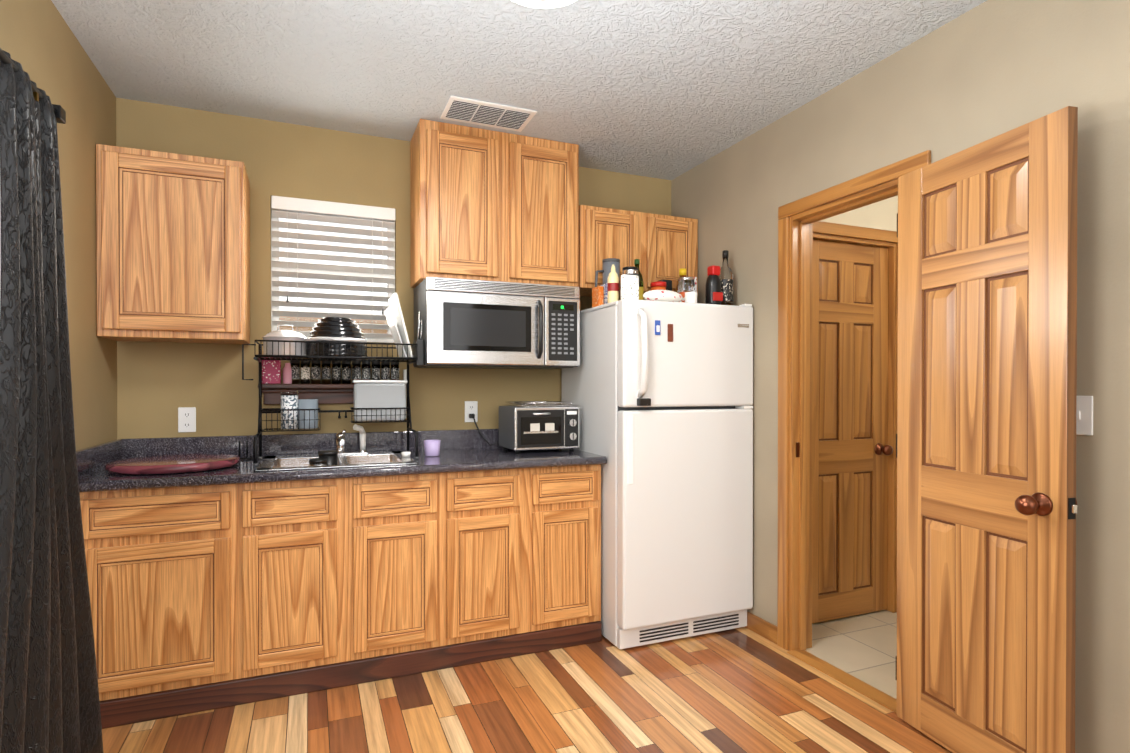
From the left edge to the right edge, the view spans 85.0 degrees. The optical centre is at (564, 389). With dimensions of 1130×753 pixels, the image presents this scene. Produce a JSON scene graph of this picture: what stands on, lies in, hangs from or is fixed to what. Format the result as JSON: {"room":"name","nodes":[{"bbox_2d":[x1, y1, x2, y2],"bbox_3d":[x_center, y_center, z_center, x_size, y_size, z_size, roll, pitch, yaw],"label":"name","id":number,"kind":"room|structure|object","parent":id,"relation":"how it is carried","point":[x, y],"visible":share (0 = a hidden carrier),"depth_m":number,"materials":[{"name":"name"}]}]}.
{"room":"kitchen","nodes":[
{"label":"kitchen","id":0,"kind":"room"},
{"bbox_2d":[0,0,116,449],"bbox_3d":[-1.117,-0.024,0.446,0.120,2.555,5.000,0,0,-23],"label":"wall","id":1,"kind":"structure","parent":0,"point":[40,43],"depth_m":2.32,"materials":[{"name":"paint"}]},
{"bbox_2d":[0,48,103,752],"bbox_3d":[-1.205,0.200,1.028,0.158,2.070,2.241,0,0,-23],"label":"curtain","id":2,"kind":"object","parent":1,"relation":"attached to","point":[49,697],"visible":1,"depth_m":1.64,"materials":[{"name":"black fabric"}]},
{"bbox_2d":[76,440,123,475],"bbox_3d":[-1.881,0.276,2.481,0.020,0.107,0.618,0,0,-23],"label":"backsplash","id":3,"kind":"structure","parent":1,"relation":"attached to","point":[91,457],"depth_m":2.46,"materials":[{"name":"grey stone"}]},
{"bbox_2d":[116,98,670,438],"bbox_3d":[-0.697,-0.039,3.391,3.150,2.555,0.120,0,0,-23],"label":"wall","id":4,"kind":"structure","parent":0,"point":[159,384],"depth_m":3.02,"materials":[{"name":"paint"}]},
{"bbox_2d":[96,144,249,343],"bbox_3d":[-1.707,-0.608,2.730,0.533,0.780,0.317,0,0,-23],"label":"upper cabinet","id":5,"kind":"object","parent":4,"relation":"attached to","point":[173,245],"visible":0.98,"depth_m":2.59,"materials":[{"name":"brown wood"}]},
{"bbox_2d":[178,407,195,431],"bbox_3d":[-1.765,0.141,2.879,0.072,0.116,0.008,0,0,-23],"label":"electrical outlet","id":6,"kind":"object","parent":4,"relation":"attached to","point":[186,419],"visible":1,"depth_m":2.88,"materials":[{"name":"white plastic"}]},
{"bbox_2d":[120,429,498,455],"bbox_3d":[-1.024,0.273,3.178,2.136,0.107,0.020,0,0,-23],"label":"backsplash","id":7,"kind":"structure","parent":4,"relation":"attached to","point":[317,442],"depth_m":3.04,"materials":[{"name":"grey stone"}]},
{"bbox_2d":[258,384,406,404],"bbox_3d":[-1.143,0.022,3.084,0.700,0.100,0.104,0,0,-23],"label":"shelf","id":8,"kind":"object","parent":4,"relation":"attached to","point":[332,393],"visible":0.46,"depth_m":3.04,"materials":[{"name":"brown wood"}]},
{"bbox_2d":[262,357,280,383],"bbox_3d":[-1.412,-0.093,2.967,0.080,0.129,0.055,0,0,-23],"label":"box","id":9,"kind":"object","parent":8,"relation":"on","point":[271,371],"visible":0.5,"depth_m":2.94,"materials":[{"name":"pink cardboard"}]},
{"bbox_2d":[283,363,291,383],"bbox_3d":[-1.348,-0.079,3.002,0.048,0.100,0.048,0,0,-23],"label":"bottle","id":10,"kind":"object","parent":8,"relation":"on","point":[287,374],"visible":0.88,"depth_m":2.98,"materials":[{"name":"pink plastic"}]},
{"bbox_2d":[290,360,299,383],"bbox_3d":[-1.319,-0.088,3.012,0.044,0.118,0.044,0,0,-23],"label":"spice jar","id":11,"kind":"object","parent":8,"relation":"on","point":[295,366],"visible":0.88,"depth_m":2.99,"materials":[{"name":"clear glass"}]},
{"bbox_2d":[301,361,309,383],"bbox_3d":[-1.275,-0.088,3.030,0.044,0.118,0.044,0,0,-23],"label":"spice jar","id":12,"kind":"object","parent":8,"relation":"on","point":[305,372],"visible":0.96,"depth_m":3.01,"materials":[{"name":"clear glass"}]},
{"bbox_2d":[311,361,320,383],"bbox_3d":[-1.232,-0.088,3.048,0.044,0.118,0.044,0,0,-23],"label":"spice jar","id":13,"kind":"object","parent":8,"relation":"on","point":[315,372],"visible":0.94,"depth_m":3.03,"materials":[{"name":"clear glass"}]},
{"bbox_2d":[321,361,330,383],"bbox_3d":[-1.188,-0.088,3.066,0.044,0.118,0.044,0,0,-23],"label":"spice jar","id":14,"kind":"object","parent":8,"relation":"on","point":[326,372],"visible":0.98,"depth_m":3.05,"materials":[{"name":"clear glass"}]},
{"bbox_2d":[332,361,340,383],"bbox_3d":[-1.144,-0.088,3.084,0.044,0.118,0.044,0,0,-23],"label":"spice jar","id":15,"kind":"object","parent":8,"relation":"on","point":[336,372],"visible":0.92,"depth_m":3.07,"materials":[{"name":"clear glass"}]},
{"bbox_2d":[342,361,350,383],"bbox_3d":[-1.100,-0.088,3.103,0.044,0.118,0.044,0,0,-23],"label":"spice jar","id":16,"kind":"object","parent":8,"relation":"on","point":[346,372],"visible":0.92,"depth_m":3.08,"materials":[{"name":"clear glass"}]},
{"bbox_2d":[352,361,360,383],"bbox_3d":[-1.056,-0.088,3.121,0.044,0.118,0.044,0,0,-23],"label":"spice jar","id":17,"kind":"object","parent":8,"relation":"on","point":[356,370],"visible":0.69,"depth_m":3.10,"materials":[{"name":"clear glass"}]},
{"bbox_2d":[362,361,370,379],"bbox_3d":[-1.012,-0.088,3.139,0.044,0.118,0.044,0,0,-23],"label":"spice jar","id":18,"kind":"object","parent":8,"relation":"on","point":[366,370],"visible":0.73,"depth_m":3.12,"materials":[{"name":"clear glass"}]},
{"bbox_2d":[371,362,379,379],"bbox_3d":[-0.968,-0.088,3.157,0.044,0.118,0.044,0,0,-23],"label":"spice jar","id":19,"kind":"object","parent":8,"relation":"on","point":[375,370],"visible":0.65,"depth_m":3.14,"materials":[{"name":"clear glass"}]},
{"bbox_2d":[381,362,389,379],"bbox_3d":[-0.924,-0.088,3.175,0.044,0.118,0.044,0,0,-23],"label":"spice jar","id":20,"kind":"object","parent":8,"relation":"on","point":[385,370],"visible":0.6,"depth_m":3.16,"materials":[{"name":"clear glass"}]},
{"bbox_2d":[391,362,398,379],"bbox_3d":[-0.880,-0.088,3.194,0.044,0.118,0.044,0,0,-23],"label":"spice jar","id":21,"kind":"object","parent":8,"relation":"on","point":[394,370],"visible":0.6,"depth_m":3.17,"materials":[{"name":"clear glass"}]},
{"bbox_2d":[403,370,406,383],"bbox_3d":[-0.831,-0.067,3.211,0.019,0.074,0.050,0,0,-23],"label":"box","id":22,"kind":"object","parent":8,"relation":"on","point":[404,374],"visible":0.46,"depth_m":3.19,"materials":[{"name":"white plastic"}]},
{"bbox_2d":[271,208,394,339],"bbox_3d":[-1.193,-0.606,3.199,0.597,0.690,0.050,0,0,-23],"label":"window","id":23,"kind":"structure","parent":4,"relation":"in","point":[314,319],"depth_m":3.18,"materials":[{"name":"white plastic"}]},
{"bbox_2d":[271,196,395,342],"bbox_3d":[-1.169,-0.597,3.140,0.589,0.703,0.067,0,0,-23],"label":"window blinds","id":24,"kind":"object","parent":23,"relation":"attached to","point":[297,209],"visible":0.77,"depth_m":3.13,"materials":[{"name":"grey plastic"}]},
{"bbox_2d":[465,401,477,421],"bbox_3d":[-0.513,0.121,3.386,0.072,0.116,0.029,0,0,-23],"label":"electrical outlet","id":25,"kind":"object","parent":4,"relation":"attached to","point":[471,408],"visible":0.98,"depth_m":3.39,"materials":[{"name":"white plastic"}]},
{"bbox_2d":[410,119,578,287],"bbox_3d":[-0.369,-0.927,3.277,0.840,0.772,0.327,0,0,-23],"label":"upper cabinet","id":26,"kind":"object","parent":4,"relation":"attached to","point":[488,205],"visible":1,"depth_m":3.11,"materials":[{"name":"brown wood"}]},
{"bbox_2d":[414,277,579,368],"bbox_3d":[-0.354,-0.325,3.217,0.788,0.420,0.454,0,0,-23],"label":"over-the-range microwave","id":27,"kind":"object","parent":26,"relation":"attached to","point":[477,324],"visible":0.98,"depth_m":3.04,"materials":[{"name":"grey metal"}]},
{"bbox_2d":[579,205,697,299],"bbox_3d":[0.377,-0.775,3.593,0.752,0.445,0.317,0,0,-23],"label":"upper cabinet","id":28,"kind":"object","parent":4,"relation":"attached to","point":[661,247],"visible":0.71,"depth_m":3.46,"materials":[{"name":"brown wood"}]},
{"bbox_2d":[51,0,986,179],"bbox_3d":[0.971,-1.356,1.305,4.640,0.100,5.240,0,0,-23],"label":"ceiling","id":29,"kind":"structure","parent":0,"point":[667,89],"depth_m":2.45,"materials":[{"name":"white paint"}]},
{"bbox_2d":[440,96,536,131],"bbox_3d":[-0.366,-1.306,2.940,0.410,0.015,0.245,0,0,-23],"label":"ceiling vent","id":30,"kind":"object","parent":29,"relation":"in","point":[472,111],"visible":1,"depth_m":2.92,"materials":[{"name":"white plastic"}]},
{"bbox_2d":[511,0,576,8],"bbox_3d":[-0.066,-1.237,1.850,0.410,0.142,0.410,0,0,-23],"label":"ceiling light","id":31,"kind":"object","parent":29,"relation":"attached to","point":[544,4],"visible":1,"depth_m":1.92,"materials":[{"name":"white glass"}]},
{"bbox_2d":[102,610,951,752],"bbox_3d":[0.971,1.299,1.318,4.640,0.100,5.240,0,0,-23],"label":"floor","id":32,"kind":"structure","parent":0,"point":[741,690],"depth_m":2.40,"materials":[{"name":"brown wood"}]},
{"bbox_2d":[78,452,251,728],"bbox_3d":[-1.651,0.782,2.598,0.532,0.921,0.617,0,0,-23],"label":"base cabinet","id":33,"kind":"object","parent":32,"relation":"on","point":[163,564],"depth_m":2.33,"materials":[{"name":"brown wood"}]},
{"bbox_2d":[78,456,606,491],"bbox_3d":[-0.905,0.345,2.890,2.136,0.038,0.645,0,0,-23],"label":"countertop","id":34,"kind":"structure","parent":33,"relation":"on","point":[141,482],"depth_m":2.51,"materials":[{"name":"grey stone"}]},
{"bbox_2d":[105,454,240,473],"bbox_3d":[-1.627,0.308,2.580,0.480,0.036,0.480,0,0,-23],"label":"board","id":35,"kind":"object","parent":34,"relation":"on","point":[173,464],"visible":1,"depth_m":2.46,"materials":[{"name":"red wood"}]},
{"bbox_2d":[239,441,253,459],"bbox_3d":[-1.484,0.281,2.877,0.070,0.084,0.036,0,0,-23],"label":"wire stand","id":36,"kind":"object","parent":34,"relation":"on","point":[247,457],"visible":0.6,"depth_m":2.87,"materials":[{"name":"black metal"}]},
{"bbox_2d":[242,293,423,465],"bbox_3d":[-1.058,-0.062,2.873,0.776,0.775,0.310,0,0,-23],"label":"dish rack","id":37,"kind":"object","parent":34,"relation":"on","point":[341,339],"visible":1,"depth_m":2.85,"materials":[{"name":"black metal"}]},
{"bbox_2d":[281,390,297,428],"bbox_3d":[-1.277,0.091,2.859,0.076,0.180,0.076,0,0,-23],"label":"canister","id":38,"kind":"object","parent":37,"relation":"on","point":[289,398],"depth_m":2.83,"materials":[{"name":"clear glass"}]},
{"bbox_2d":[298,399,317,428],"bbox_3d":[-1.200,0.114,2.881,0.086,0.135,0.086,0,0,-23],"label":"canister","id":39,"kind":"object","parent":37,"relation":"on","point":[302,403],"depth_m":2.85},
{"bbox_2d":[306,317,367,358],"bbox_3d":[-1.063,-0.240,2.876,0.272,0.186,0.272,0,0,-23],"label":"bowl","id":40,"kind":"object","parent":37,"relation":"on","point":[328,329],"depth_m":2.77,"materials":[{"name":"black ceramic"}]},
{"bbox_2d":[255,424,417,471],"bbox_3d":[-1.044,0.334,2.833,0.640,0.325,0.550,0,0,-23],"label":"sink","id":41,"kind":"object","parent":34,"relation":"in","point":[338,458],"depth_m":2.88,"materials":[{"name":"silver metal"}]},
{"bbox_2d":[401,452,410,456],"bbox_3d":[-0.751,0.307,2.916,0.044,0.022,0.043,0,0,-23],"label":"cup","id":42,"kind":"object","parent":34,"relation":"on","point":[405,454],"visible":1,"depth_m":2.90,"materials":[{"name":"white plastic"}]},
{"bbox_2d":[424,440,439,455],"bbox_3d":[-0.652,0.287,3.022,0.080,0.075,0.080,0,0,-23],"label":"cup","id":43,"kind":"object","parent":34,"relation":"on","point":[431,447],"visible":1,"depth_m":2.99,"materials":[{"name":"purple"}]},
{"bbox_2d":[473,401,579,453],"bbox_3d":[-0.210,0.194,3.280,0.476,0.258,0.412,0,0,-23],"label":"toaster oven","id":44,"kind":"object","parent":34,"relation":"on","point":[547,425],"visible":1,"depth_m":3.15,"materials":[{"name":"black metal"}]},
{"bbox_2d":[240,448,347,704],"bbox_3d":[-1.219,0.781,2.777,0.403,0.921,0.617,0,0,-23],"label":"base cabinet","id":45,"kind":"object","parent":32,"relation":"on","point":[292,564],"depth_m":2.51,"materials":[{"name":"brown wood"}]},
{"bbox_2d":[344,448,447,685],"bbox_3d":[-0.847,0.780,2.931,0.403,0.921,0.617,0,0,-23],"label":"base cabinet","id":46,"kind":"object","parent":32,"relation":"on","point":[398,525],"depth_m":2.66,"materials":[{"name":"brown wood"}]},
{"bbox_2d":[439,444,531,667],"bbox_3d":[-0.479,0.779,3.084,0.394,0.921,0.617,0,0,-23],"label":"base cabinet","id":47,"kind":"object","parent":32,"relation":"on","point":[490,513],"depth_m":2.82,"materials":[{"name":"brown wood"}]},
{"bbox_2d":[500,446,601,652],"bbox_3d":[-0.115,0.779,3.234,0.394,0.921,0.617,0,0,-23],"label":"base cabinet","id":48,"kind":"object","parent":32,"relation":"on","point":[566,502],"depth_m":2.96,"materials":[{"name":"brown wood"}]},
{"bbox_2d":[562,299,752,648],"bbox_3d":[0.484,0.394,3.334,0.752,1.665,0.833,0,0,-23],"label":"refrigerator","id":49,"kind":"object","parent":32,"relation":"on","point":[659,394],"visible":0.94,"depth_m":3.00,"materials":[{"name":"white metal"}]},
{"bbox_2d":[592,286,603,306],"bbox_3d":[0.171,-0.480,3.207,0.030,0.105,0.080,0,0,-23],"label":"carton","id":50,"kind":"object","parent":49,"relation":"on","point":[597,295],"visible":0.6,"depth_m":3.18,"materials":[{"name":"orange cardboard"}]},
{"bbox_2d":[601,283,606,303],"bbox_3d":[0.214,-0.487,3.204,0.028,0.120,0.080,0,0,-23],"label":"carton","id":51,"kind":"object","parent":49,"relation":"on","point":[605,293],"visible":0.35,"depth_m":3.18,"materials":[{"name":"white cardboard"}]},
{"bbox_2d":[595,258,619,286],"bbox_3d":[0.223,-0.558,3.272,0.144,0.262,0.094,0,0,-23],"label":"pitcher","id":52,"kind":"object","parent":49,"relation":"on","point":[607,263],"visible":0.31,"depth_m":3.24,"materials":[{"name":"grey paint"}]},
{"bbox_2d":[607,264,618,302],"bbox_3d":[0.239,-0.524,3.062,0.058,0.195,0.058,0,0,-23],"label":"squeeze bottle","id":53,"kind":"object","parent":49,"relation":"on","point":[613,287],"visible":0.79,"depth_m":3.04,"materials":[{"name":"beige plastic"}]},
{"bbox_2d":[621,274,638,299],"bbox_3d":[0.317,-0.494,3.013,0.095,0.135,0.030,0,0,-23],"label":"jar","id":54,"kind":"object","parent":49,"relation":"on","point":[629,286],"visible":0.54,"depth_m":3.00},
{"bbox_2d":[623,266,637,275],"bbox_3d":[0.337,-0.527,3.179,0.082,0.200,0.082,0,0,-23],"label":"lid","id":55,"kind":"object","parent":49,"relation":"on","point":[630,270],"visible":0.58,"depth_m":3.14,"materials":[{"name":"silver metal"}]},
{"bbox_2d":[634,259,643,299],"bbox_3d":[0.388,-0.564,3.318,0.071,0.272,0.071,0,0,-23],"label":"olive oil bottle","id":56,"kind":"object","parent":49,"relation":"on","point":[641,282],"visible":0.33,"depth_m":3.30,"materials":[{"name":"green glass"}]},
{"bbox_2d":[651,282,665,289],"bbox_3d":[0.497,-0.497,3.277,0.084,0.140,0.084,0,0,-23],"label":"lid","id":57,"kind":"object","parent":49,"relation":"on","point":[658,285],"visible":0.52,"depth_m":3.24,"materials":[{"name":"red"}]},
{"bbox_2d":[643,290,682,301],"bbox_3d":[0.485,-0.460,3.056,0.229,0.068,0.100,0,0,-23],"label":"bread bag","id":58,"kind":"object","parent":49,"relation":"on","point":[663,295],"visible":0.73,"depth_m":3.01,"materials":[{"name":"plastic"}]},
{"bbox_2d":[657,279,671,290],"bbox_3d":[0.544,-0.513,3.373,0.070,0.170,0.060,0,0,-23],"label":"coffee bag","id":59,"kind":"object","parent":49,"relation":"on","point":[668,284],"visible":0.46,"depth_m":3.35,"materials":[{"name":"black"}]},
{"bbox_2d":[676,268,685,292],"bbox_3d":[0.648,-0.545,3.394,0.076,0.235,0.076,0,0,-23],"label":"bottle","id":60,"kind":"object","parent":49,"relation":"on","point":[682,272],"visible":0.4,"depth_m":3.38,"materials":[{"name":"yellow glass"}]},
{"bbox_2d":[678,277,694,301],"bbox_3d":[0.630,-0.503,3.203,0.088,0.152,0.089,0,0,-23],"label":"glass jar","id":61,"kind":"object","parent":49,"relation":"on","point":[686,284],"visible":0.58,"depth_m":3.17,"materials":[{"name":"clear glass"}]},
{"bbox_2d":[685,292,696,302],"bbox_3d":[0.634,-0.457,3.102,0.062,0.060,0.062,0,0,-23],"label":"tub","id":62,"kind":"object","parent":49,"relation":"on","point":[690,297],"visible":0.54,"depth_m":3.08,"materials":[{"name":"white plastic"}]},
{"bbox_2d":[694,277,696,291],"bbox_3d":[0.702,-0.528,3.454,0.055,0.200,0.050,0,0,-23],"label":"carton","id":63,"kind":"object","parent":49,"relation":"on","point":[695,280],"visible":0.15,"depth_m":3.44,"materials":[{"name":"white cardboard"}]},
{"bbox_2d":[705,265,722,304],"bbox_3d":[0.773,-0.535,3.211,0.080,0.215,0.083,0,0,-23],"label":"bottle","id":64,"kind":"object","parent":49,"relation":"on","point":[713,294],"visible":0.88,"depth_m":3.18,"materials":[{"name":"black plastic"}]},
{"bbox_2d":[719,250,732,304],"bbox_3d":[0.848,-0.580,3.258,0.080,0.305,0.081,0,0,-23],"label":"bottle","id":65,"kind":"object","parent":49,"relation":"on","point":[726,276],"visible":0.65,"depth_m":3.23,"materials":[{"name":"clear glass"}]},
{"bbox_2d":[818,195,897,237],"bbox_3d":[1.728,-0.039,3.443,1.370,2.555,0.120,0,0,-23],"label":"wall","id":66,"kind":"structure","parent":0,"point":[882,215],"depth_m":3.36,"materials":[{"name":"paint"}]},
{"bbox_2d":[812,239,892,622],"bbox_3d":[1.510,0.221,3.343,0.626,2.020,0.195,0,0,-23],"label":"hall door","id":67,"kind":"structure","parent":66,"relation":"in","point":[852,450],"depth_m":3.34,"materials":[{"name":"brown wood"}]},
{"bbox_2d":[813,221,897,612],"bbox_3d":[1.514,0.184,3.346,0.780,2.110,0.138,0,0,-23],"label":"door frame","id":68,"kind":"structure","parent":66,"relation":"attached to","point":[873,237],"depth_m":3.42,"materials":[{"name":"brown wood"}]},
{"bbox_2d":[671,0,1129,752],"bbox_3d":[1.683,-0.030,1.606,0.120,2.555,5.000,0,0,-23],"label":"wall","id":69,"kind":"structure","parent":0,"point":[983,72],"depth_m":2.01,"materials":[{"name":"paint"}]},
{"bbox_2d":[745,611,776,643],"bbox_3d":[1.625,1.205,1.577,0.014,0.085,4.980,0,0,-23],"label":"baseboard","id":70,"kind":"structure","parent":69,"relation":"attached to","point":[762,627],"depth_m":3.09,"materials":[{"name":"brown wood"}]},
{"bbox_2d":[777,150,930,713],"bbox_3d":[1.244,0.181,2.649,0.168,2.122,0.784,0,0,-23],"label":"door frame","id":71,"kind":"structure","parent":69,"relation":"attached to","point":[795,407],"depth_m":2.93,"materials":[{"name":"brown wood"}]},
{"bbox_2d":[896,106,1077,752],"bbox_3d":[1.347,0.218,2.031,0.195,2.030,0.634,0,0,-15],"label":"kitchen door","id":72,"kind":"structure","parent":69,"relation":"in","point":[987,503],"depth_m":1.96,"materials":[{"name":"brown wood"}]},
{"bbox_2d":[1076,396,1092,435],"bbox_3d":[1.521,0.076,1.827,0.010,0.116,0.072,0,0,-23],"label":"switch plate","id":73,"kind":"object","parent":69,"relation":"attached to","point":[1084,415],"visible":0.52,"depth_m":1.81,"materials":[{"name":"white plastic"}]}
]}

